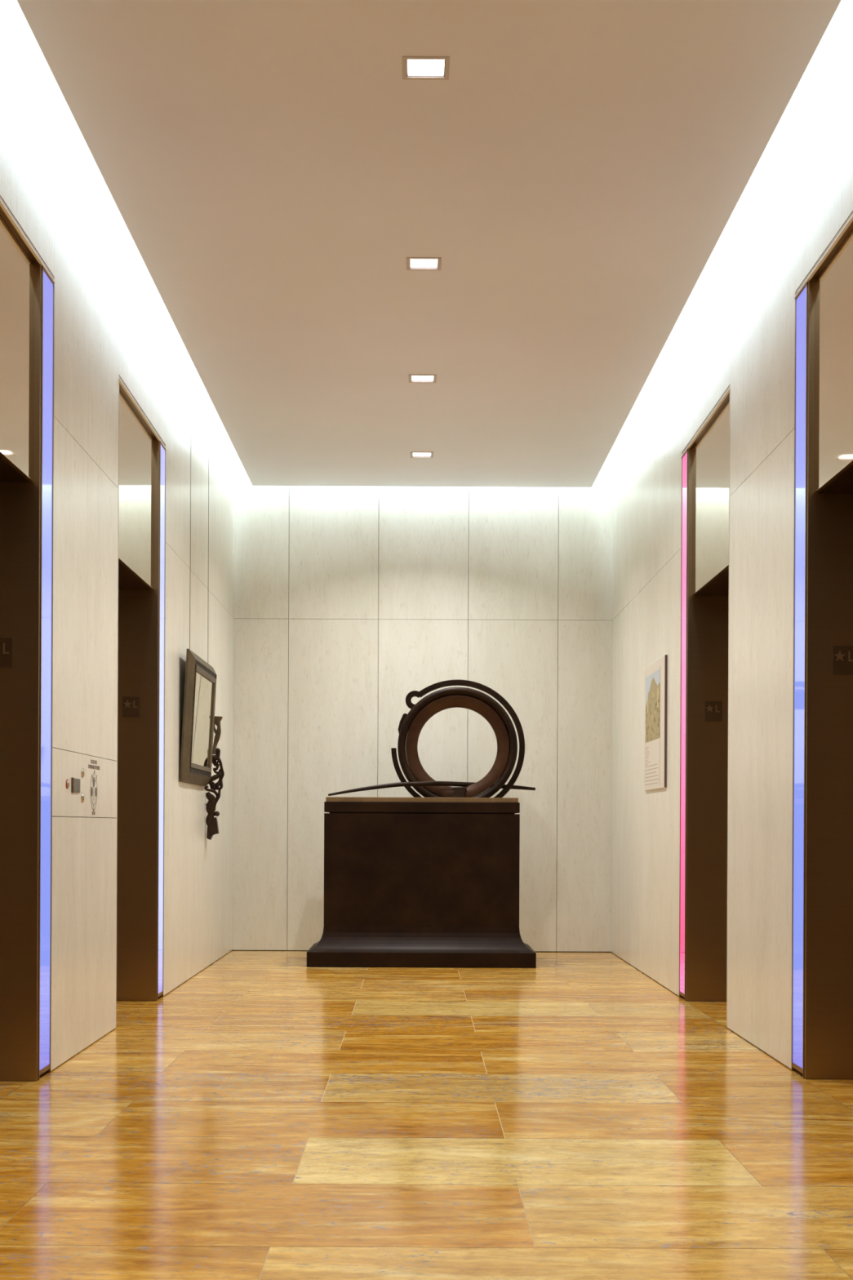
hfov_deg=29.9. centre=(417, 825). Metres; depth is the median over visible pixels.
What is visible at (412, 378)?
recessed light
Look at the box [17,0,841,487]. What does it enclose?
ceiling
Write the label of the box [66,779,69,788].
switch
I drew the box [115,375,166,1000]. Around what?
entrance
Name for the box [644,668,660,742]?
photograph
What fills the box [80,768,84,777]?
button
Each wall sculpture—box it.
[204,715,224,839]
[212,715,222,754]
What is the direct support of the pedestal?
on the floor
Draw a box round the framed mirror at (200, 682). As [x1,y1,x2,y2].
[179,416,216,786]
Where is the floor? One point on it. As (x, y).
(270, 1115)
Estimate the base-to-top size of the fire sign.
0.230 m
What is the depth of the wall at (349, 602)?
11.72 m
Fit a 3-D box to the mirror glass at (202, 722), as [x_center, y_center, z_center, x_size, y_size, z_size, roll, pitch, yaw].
[-1.298,-0.628,9.595,0.033,0.531,0.848,0,0,0]
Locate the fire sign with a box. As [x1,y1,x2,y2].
[88,759,99,814]
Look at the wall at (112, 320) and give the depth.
6.85 m
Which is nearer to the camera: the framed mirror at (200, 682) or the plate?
the plate
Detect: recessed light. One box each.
[402,56,449,79]
[406,257,441,270]
[408,374,436,382]
[410,452,433,457]
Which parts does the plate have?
plate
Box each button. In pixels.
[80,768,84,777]
[80,792,84,802]
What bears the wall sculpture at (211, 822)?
attached to the wall at (112, 320)
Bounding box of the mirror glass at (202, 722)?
[191,671,213,767]
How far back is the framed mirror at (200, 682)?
9.40 m
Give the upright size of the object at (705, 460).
2.944 m
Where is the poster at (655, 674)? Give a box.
[644,654,666,790]
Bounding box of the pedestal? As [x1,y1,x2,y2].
[306,796,536,968]
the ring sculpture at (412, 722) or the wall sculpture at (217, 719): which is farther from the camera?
the ring sculpture at (412, 722)
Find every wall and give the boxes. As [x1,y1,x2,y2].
[0,0,234,1071]
[231,444,613,952]
[610,0,852,1069]
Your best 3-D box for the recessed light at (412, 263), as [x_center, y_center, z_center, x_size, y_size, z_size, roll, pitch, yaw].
[0.026,-2.473,6.970,0.152,0.053,0.152,0,0,0]
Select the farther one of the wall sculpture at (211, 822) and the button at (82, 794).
the wall sculpture at (211, 822)
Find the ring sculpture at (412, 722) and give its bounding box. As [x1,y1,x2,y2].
[328,680,535,797]
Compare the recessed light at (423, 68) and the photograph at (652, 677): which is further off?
the photograph at (652, 677)
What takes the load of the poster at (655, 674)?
attached to the wall at (735, 328)
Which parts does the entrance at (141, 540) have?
transom panel, head trim, strip frame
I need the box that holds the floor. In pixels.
[0,951,852,1279]
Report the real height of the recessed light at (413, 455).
0.053 m
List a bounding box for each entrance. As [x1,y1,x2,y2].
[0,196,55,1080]
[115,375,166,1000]
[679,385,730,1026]
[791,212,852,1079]
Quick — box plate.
[71,777,79,792]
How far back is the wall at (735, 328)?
7.00 m

